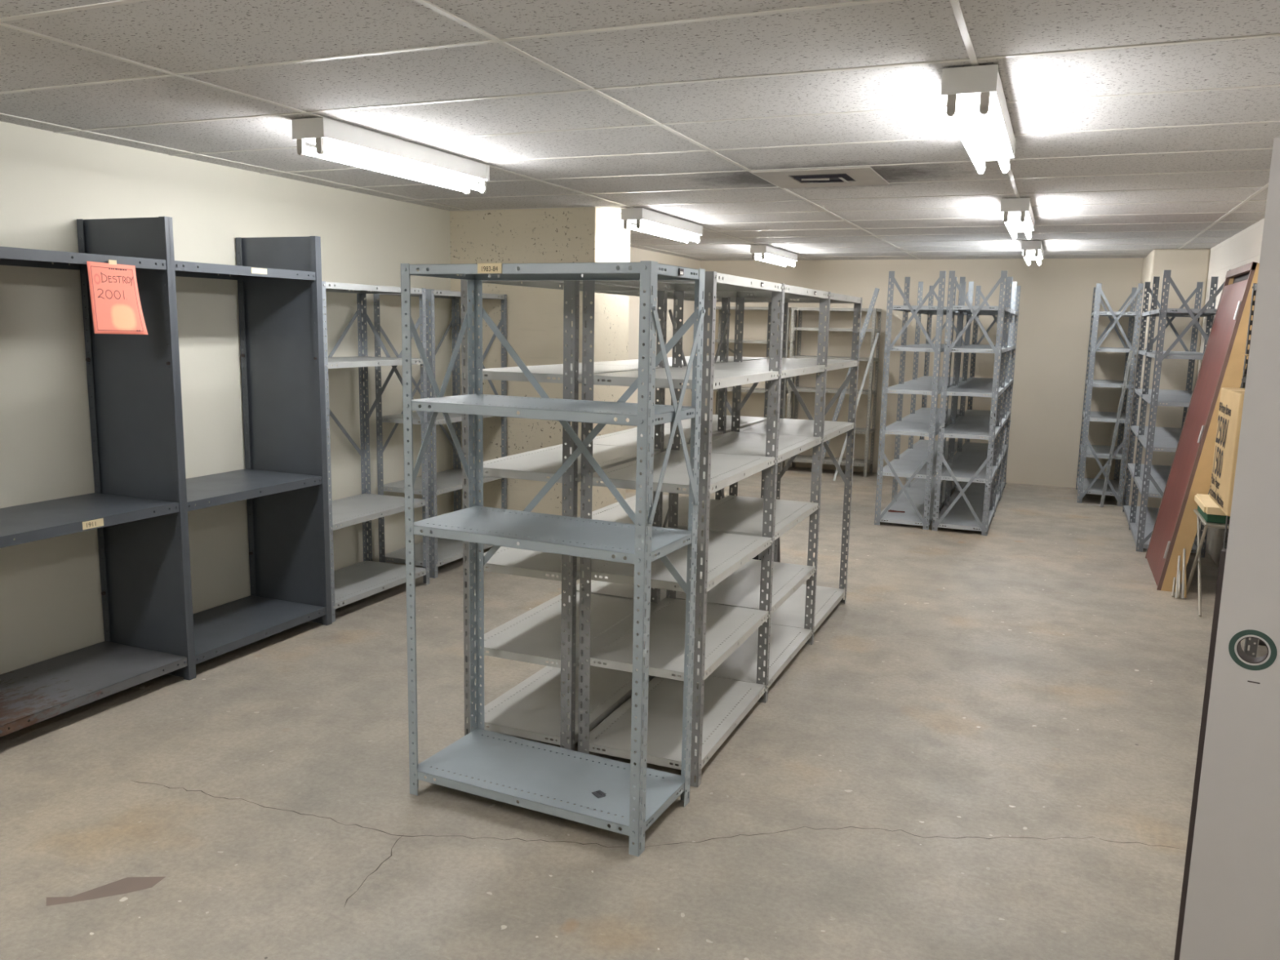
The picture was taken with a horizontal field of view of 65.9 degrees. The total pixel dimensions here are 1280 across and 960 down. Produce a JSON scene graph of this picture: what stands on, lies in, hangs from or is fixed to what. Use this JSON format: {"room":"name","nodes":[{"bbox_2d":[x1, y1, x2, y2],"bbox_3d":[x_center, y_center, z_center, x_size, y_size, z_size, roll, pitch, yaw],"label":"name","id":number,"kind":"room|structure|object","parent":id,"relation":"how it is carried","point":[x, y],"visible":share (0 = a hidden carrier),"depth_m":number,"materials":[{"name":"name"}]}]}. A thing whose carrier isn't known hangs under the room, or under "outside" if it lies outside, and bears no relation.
{"room":"storage room","nodes":[
{"label":"storage room","id":0,"kind":"room"},
{"bbox_2d":[0,121,700,674],"bbox_3d":[-1.923,-0.565,6.170,0.100,2.438,13.300,5,10,22],"label":"wall","id":1,"kind":"structure","parent":0,"point":[51,596],"depth_m":5.09,"materials":[{"name":"beige paint"}]},
{"bbox_2d":[449,206,630,533],"bbox_3d":[-0.786,-0.730,7.361,1.258,2.438,0.600,5,10,22],"label":"wall pier","id":2,"kind":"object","parent":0,"point":[535,315],"visible":0.28,"depth_m":7.01,"materials":[{"name":"paint"}]},
{"bbox_2d":[0,465,1267,959],"bbox_3d":[0.536,0.901,5.338,5.495,0.101,13.500,5,10,22],"label":"floor","id":3,"kind":"structure","parent":0,"point":[988,750],"depth_m":3.52,"materials":[{"name":"concrete"}]},
{"bbox_2d":[0,216,332,737],"bbox_3d":[-2.292,-0.125,4.500,0.537,2.075,1.920,5,10,22],"label":"shelving","id":4,"kind":"object","parent":3,"relation":"on","point":[140,504],"visible":0.98,"depth_m":4.59,"materials":[{"name":"grey metal"}]},
{"bbox_2d":[86,259,147,334],"bbox_3d":[-2.129,-0.742,4.020,0.033,0.298,0.240,6,10,28],"label":"paper notice","id":5,"kind":"object","parent":4,"relation":"hanging from","point":[116,306],"visible":1,"depth_m":4.01,"materials":[{"name":"red"}]},
{"bbox_2d":[321,280,429,622],"bbox_3d":[-1.729,-0.209,5.829,0.506,1.850,0.942,5,10,22],"label":"shelving unit","id":6,"kind":"object","parent":3,"relation":"on","point":[351,584],"visible":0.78,"depth_m":6.06,"materials":[{"name":"grey paint"}]},
{"bbox_2d":[373,288,506,577],"bbox_3d":[-1.341,-0.354,6.799,0.456,1.850,0.932,5,10,22],"label":"shelving unit","id":7,"kind":"object","parent":3,"relation":"on","point":[441,550],"visible":0.56,"depth_m":6.57,"materials":[{"name":"grey paint"}]},
{"bbox_2d":[400,261,705,856],"bbox_3d":[-0.301,0.214,3.355,0.925,1.840,0.428,5,10,25],"label":"shelving unit","id":8,"kind":"object","parent":3,"relation":"on","point":[512,769],"visible":1,"depth_m":3.32,"materials":[{"name":"blue paint"}]},
{"bbox_2d":[591,790,605,798],"bbox_3d":[-0.137,1.058,3.330,0.035,0.003,0.044,-5,11,-33],"label":"scrap","id":9,"kind":"object","parent":8,"relation":"on","point":[598,793],"visible":1,"depth_m":3.33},
{"bbox_2d":[460,274,775,751],"bbox_3d":[0.063,-0.033,4.974,0.494,1.840,2.712,5,10,22],"label":"metal shelving unit","id":10,"kind":"object","parent":3,"relation":"on","point":[545,704],"visible":0.39,"depth_m":4.04,"materials":[{"name":"grey paint"}]},
{"bbox_2d":[577,271,862,787],"bbox_3d":[0.532,0.007,4.779,0.497,1.840,2.712,5,10,22],"label":"metal shelving unit","id":11,"kind":"object","parent":3,"relation":"on","point":[748,612],"visible":0.9,"depth_m":4.21,"materials":[{"name":"grey paint"}]},
{"bbox_2d":[706,306,796,470],"bbox_3d":[1.317,-1.102,11.767,0.950,1.885,0.396,5,10,22],"label":"shelving unit","id":12,"kind":"object","parent":3,"relation":"on","point":[729,388],"visible":0.23,"depth_m":11.60,"materials":[{"name":"beige paint"}]},
{"bbox_2d":[738,537,780,562],"bbox_3d":[0.777,0.421,6.810,0.340,0.400,0.260,5,10,22],"label":"waste bin","id":13,"kind":"object","parent":3,"relation":"on","point":[756,557],"visible":0.02,"depth_m":6.82,"materials":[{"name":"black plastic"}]},
{"bbox_2d":[784,306,881,477],"bbox_3d":[2.218,-1.024,11.390,0.973,1.885,0.390,5,10,22],"label":"shelving unit","id":14,"kind":"object","parent":3,"relation":"on","point":[806,459],"visible":0.65,"depth_m":11.28,"materials":[{"name":"beige paint"}]},
{"bbox_2d":[817,288,879,478],"bbox_3d":[2.279,-1.058,10.906,0.642,2.104,0.032,0,9,-6],"label":"steel angle","id":15,"kind":"object","parent":3,"relation":"on","point":[877,290],"visible":0.52,"depth_m":10.85,"materials":[{"name":"metal"}]},
{"bbox_2d":[832,332,879,480],"bbox_3d":[2.363,-0.804,10.802,0.599,1.605,0.024,-5,11,-36],"label":"bar","id":16,"kind":"object","parent":3,"relation":"on","point":[877,334],"visible":0.79,"depth_m":10.81,"materials":[{"name":"grey paint"}]},
{"bbox_2d":[874,271,970,529],"bbox_3d":[2.777,-0.839,9.489,0.460,2.134,2.783,5,10,22],"label":"metal shelving unit","id":17,"kind":"object","parent":3,"relation":"on","point":[918,461],"visible":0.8,"depth_m":8.58,"materials":[{"name":"blue paint"}]},
{"bbox_2d":[888,510,905,512],"bbox_3d":[2.265,0.277,8.733,0.144,0.017,0.076,5,10,22],"label":"scrap","id":18,"kind":"object","parent":17,"relation":"on","point":[888,510],"visible":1,"depth_m":8.73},
{"bbox_2d":[931,271,1020,535],"bbox_3d":[3.210,-0.799,9.288,0.456,2.134,2.783,5,10,22],"label":"metal shelving unit","id":19,"kind":"object","parent":3,"relation":"on","point":[973,504],"visible":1,"depth_m":8.74,"materials":[{"name":"blue paint"}]},
{"bbox_2d":[1075,283,1143,506],"bbox_3d":[4.715,-0.875,9.967,0.415,2.134,0.943,5,10,22],"label":"shelving unit","id":20,"kind":"object","parent":3,"relation":"on","point":[1095,486],"visible":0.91,"depth_m":9.66,"materials":[{"name":"blue paint"}]},
{"bbox_2d":[1099,350,1133,506],"bbox_3d":[4.543,-0.484,9.453,0.212,1.506,0.042,-1,9,-14],"label":"steel angle","id":21,"kind":"object","parent":3,"relation":"on","point":[1130,355],"visible":1,"depth_m":9.44,"materials":[{"name":"metal"}]},
{"bbox_2d":[1122,270,1225,557],"bbox_3d":[4.439,-0.610,8.248,0.475,2.134,1.893,5,10,22],"label":"metal shelving unit","id":22,"kind":"object","parent":3,"relation":"on","point":[1149,479],"visible":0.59,"depth_m":8.16,"materials":[{"name":"grey metal"}]},
{"bbox_2d":[1171,548,1186,598],"bbox_3d":[3.467,0.597,6.338,0.086,0.301,0.177,5,10,22],"label":"bundle","id":23,"kind":"object","parent":3,"relation":"on","point":[1179,572],"visible":1,"depth_m":6.33,"materials":[{"name":"plastic"}]},
{"bbox_2d":[1145,262,1259,591],"bbox_3d":[3.834,-0.361,6.721,0.459,2.132,1.030,5,10,22],"label":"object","id":24,"kind":"structure","parent":3,"relation":"on","point":[1175,528],"depth_m":6.44,"materials":[{"name":"brown wood"}]},
{"bbox_2d":[1186,508,1229,616],"bbox_3d":[3.560,0.510,6.057,0.288,0.562,0.568,5,10,22],"label":"folding stand","id":25,"kind":"object","parent":3,"relation":"on","point":[1200,540],"visible":0.41,"depth_m":6.02,"materials":[{"name":"grey metal"}]},
{"bbox_2d":[1197,504,1230,524],"bbox_3d":[3.564,0.204,6.016,0.250,0.055,0.440,5,10,22],"label":"tray","id":26,"kind":"object","parent":25,"relation":"on","point":[1208,517],"visible":0.34,"depth_m":5.85,"materials":[{"name":"plastic"}]},
{"bbox_2d":[1194,493,1226,515],"bbox_3d":[3.555,0.154,6.001,0.282,0.045,0.520,5,10,22],"label":"carton","id":27,"kind":"object","parent":26,"relation":"on","point":[1205,502],"visible":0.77,"depth_m":5.90,"materials":[{"name":"cardboard"}]},
{"bbox_2d":[1222,283,1265,657],"bbox_3d":[3.130,0.000,4.848,0.275,1.935,0.930,5,10,22],"label":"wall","id":28,"kind":"structure","parent":3,"relation":"on","point":[1253,647],"depth_m":5.19,"materials":[{"name":"paint"}]},
{"bbox_2d":[1208,387,1244,516],"bbox_3d":[3.094,-0.147,4.948,0.302,0.592,0.625,5,10,22],"label":"carton","id":29,"kind":"object","parent":28,"relation":"on","point":[1231,402],"visible":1,"depth_m":4.92,"materials":[{"name":"brown cardboard"}]},
{"bbox_2d":[0,0,1279,260],"bbox_3d":[0.587,-1.596,4.945,5.495,0.080,13.500,5,10,22],"label":"ceiling","id":30,"kind":"structure","parent":0,"point":[174,36],"depth_m":3.46,"materials":[{"name":"tile"}]},
{"bbox_2d":[291,116,489,194],"bbox_3d":[-1.067,-1.433,4.440,0.156,0.136,1.224,5,10,22],"label":"fluorescent light","id":31,"kind":"object","parent":30,"relation":"attached to","point":[334,140],"visible":1,"depth_m":4.25,"materials":[{"name":"white metal"}]},
{"bbox_2d":[296,138,305,155],"bbox_3d":[-1.344,-1.323,3.918,0.026,0.070,0.018,5,10,22],"label":"socket","id":32,"kind":"object","parent":31,"relation":"attached to","point":[300,142],"depth_m":3.91,"materials":[{"name":"plastic"}]},
{"bbox_2d":[315,137,324,154],"bbox_3d":[-1.257,-1.315,3.882,0.026,0.070,0.018,5,10,22],"label":"socket","id":33,"kind":"object","parent":31,"relation":"attached to","point":[319,141],"depth_m":3.88,"materials":[{"name":"plastic"}]},
{"bbox_2d":[480,180,485,193],"bbox_3d":[-0.791,-1.478,4.973,0.026,0.070,0.018,5,10,22],"label":"socket","id":34,"kind":"object","parent":31,"relation":"attached to","point":[482,183],"depth_m":4.96,"materials":[{"name":"plastic"}]},
{"bbox_2d":[0,0,1279,261],"bbox_3d":[0.586,-1.555,4.951,5.295,0.005,13.300,5,10,22],"label":"ceiling grid","id":35,"kind":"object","parent":30,"relation":"attached to","point":[955,4],"depth_m":3.74,"materials":[{"name":"metal"}]},
{"bbox_2d":[621,208,702,244],"bbox_3d":[0.181,-1.846,7.221,0.156,0.136,1.224,5,10,22],"label":"fluorescent light","id":36,"kind":"object","parent":30,"relation":"attached to","point":[647,221],"visible":1,"depth_m":7.02,"materials":[{"name":"white metal"}]},
{"bbox_2d":[623,219,627,229],"bbox_3d":[-0.096,-1.736,6.698,0.026,0.070,0.018,5,10,22],"label":"socket","id":37,"kind":"object","parent":36,"relation":"attached to","point":[625,221],"depth_m":6.69,"materials":[{"name":"plastic"}]},
{"bbox_2d":[635,219,640,229],"bbox_3d":[-0.010,-1.729,6.662,0.026,0.070,0.018,5,10,22],"label":"socket","id":38,"kind":"object","parent":36,"relation":"attached to","point":[637,221],"depth_m":6.66,"materials":[{"name":"plastic"}]},
{"bbox_2d":[750,244,797,266],"bbox_3d":[1.370,-2.265,10.031,0.156,0.136,1.224,5,10,22],"label":"fluorescent light","id":39,"kind":"object","parent":30,"relation":"attached to","point":[769,254],"visible":1,"depth_m":9.79,"materials":[{"name":"white metal"}]},
{"bbox_2d":[751,253,755,259],"bbox_3d":[1.093,-2.155,9.508,0.026,0.070,0.018,5,10,22],"label":"socket","id":40,"kind":"object","parent":39,"relation":"attached to","point":[753,254],"depth_m":9.50,"materials":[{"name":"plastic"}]},
{"bbox_2d":[761,253,764,259],"bbox_3d":[1.180,-2.147,9.473,0.026,0.070,0.018,5,10,22],"label":"socket","id":41,"kind":"object","parent":39,"relation":"attached to","point":[762,254],"depth_m":9.47,"materials":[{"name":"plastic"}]},
{"bbox_2d":[751,166,889,188],"bbox_3d":[0.953,-1.568,5.154,0.592,0.024,0.592,5,10,22],"label":"ceiling vent","id":42,"kind":"object","parent":30,"relation":"in","point":[862,175],"visible":1,"depth_m":5.10,"materials":[{"name":"metal"}]},
{"bbox_2d":[941,64,1016,174],"bbox_3d":[1.211,-1.237,3.486,0.156,0.136,1.224,5,10,22],"label":"fluorescent light","id":43,"kind":"object","parent":30,"relation":"attached to","point":[974,96],"visible":1,"depth_m":3.12,"materials":[{"name":"white metal"}]},
{"bbox_2d":[946,93,956,116],"bbox_3d":[0.934,-1.127,2.963,0.026,0.070,0.018,5,10,22],"label":"socket","id":44,"kind":"object","parent":43,"relation":"attached to","point":[951,108],"depth_m":2.96,"materials":[{"name":"plastic"}]},
{"bbox_2d":[977,159,985,174],"bbox_3d":[1.401,-1.289,4.054,0.026,0.070,0.018,5,10,22],"label":"socket","id":45,"kind":"object","parent":43,"relation":"attached to","point":[982,172],"depth_m":4.05,"materials":[{"name":"plastic"}]},
{"bbox_2d":[979,92,990,115],"bbox_3d":[1.021,-1.119,2.927,0.026,0.070,0.018,5,10,22],"label":"socket","id":46,"kind":"object","parent":43,"relation":"attached to","point":[984,105],"depth_m":2.92,"materials":[{"name":"plastic"}]},
{"bbox_2d":[1001,156,1009,173],"bbox_3d":[1.487,-1.282,4.019,0.026,0.070,0.018,5,10,22],"label":"socket","id":47,"kind":"object","parent":43,"relation":"attached to","point":[1008,157],"depth_m":4.01,"materials":[{"name":"plastic"}]},
{"bbox_2d":[1000,197,1035,239],"bbox_3d":[2.432,-1.662,6.342,0.156,0.136,1.224,5,10,22],"label":"fluorescent light","id":48,"kind":"object","parent":30,"relation":"attached to","point":[1018,215],"visible":1,"depth_m":5.88,"materials":[{"name":"white metal"}]},
{"bbox_2d":[1003,211,1008,222],"bbox_3d":[2.155,-1.552,5.819,0.026,0.070,0.018,5,10,22],"label":"socket","id":49,"kind":"object","parent":48,"relation":"attached to","point":[1006,218],"depth_m":5.81,"materials":[{"name":"plastic"}]},
{"bbox_2d":[1020,211,1025,222],"bbox_3d":[2.241,-1.545,5.783,0.026,0.070,0.018,5,10,22],"label":"socket","id":50,"kind":"object","parent":48,"relation":"attached to","point":[1022,213],"depth_m":5.78,"materials":[{"name":"plastic"}]},
{"bbox_2d":[1021,240,1044,266],"bbox_3d":[3.581,-2.059,9.008,0.156,0.136,1.224,5,10,22],"label":"fluorescent light","id":51,"kind":"object","parent":30,"relation":"attached to","point":[1032,250],"visible":1,"depth_m":8.48,"materials":[{"name":"white metal"}]},
{"bbox_2d":[1022,249,1026,257],"bbox_3d":[3.304,-1.949,8.485,0.026,0.070,0.018,5,10,22],"label":"socket","id":52,"kind":"object","parent":51,"relation":"attached to","point":[1024,254],"depth_m":8.48,"materials":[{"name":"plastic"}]},
{"bbox_2d":[1035,249,1038,257],"bbox_3d":[3.391,-1.942,8.449,0.026,0.070,0.018,5,10,22],"label":"socket","id":53,"kind":"object","parent":51,"relation":"attached to","point":[1036,251],"depth_m":8.44,"materials":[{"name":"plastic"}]},
{"bbox_2d":[700,257,1143,488],"bbox_3d":[3.169,-1.262,11.245,5.495,2.438,0.100,5,10,22],"label":"wall","id":54,"kind":"structure","parent":0,"point":[1056,296],"depth_m":10.88,"materials":[{"name":"beige paint"}]},
{"bbox_2d":[1121,248,1210,507],"bbox_3d":[5.137,-0.983,9.727,0.467,2.438,1.210,5,10,22],"label":"wall pier","id":55,"kind":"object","parent":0,"point":[1188,267],"visible":0.51,"depth_m":9.12,"materials":[{"name":"beige paint"}]},
{"bbox_2d":[1195,217,1264,568],"bbox_3d":[3.046,-0.140,4.111,0.100,2.438,13.300,5,10,22],"label":"wall","id":56,"kind":"structure","parent":0,"point":[1244,247],"depth_m":7.55,"materials":[{"name":"beige paint"}]},
{"bbox_2d":[1173,137,1279,959],"bbox_3d":[1.552,0.388,1.822,0.877,2.032,0.057,8,11,37],"label":"door","id":57,"kind":"structure","parent":56,"relation":"in","point":[1229,908],"depth_m":2.05,"materials":[{"name":"grey paint"}]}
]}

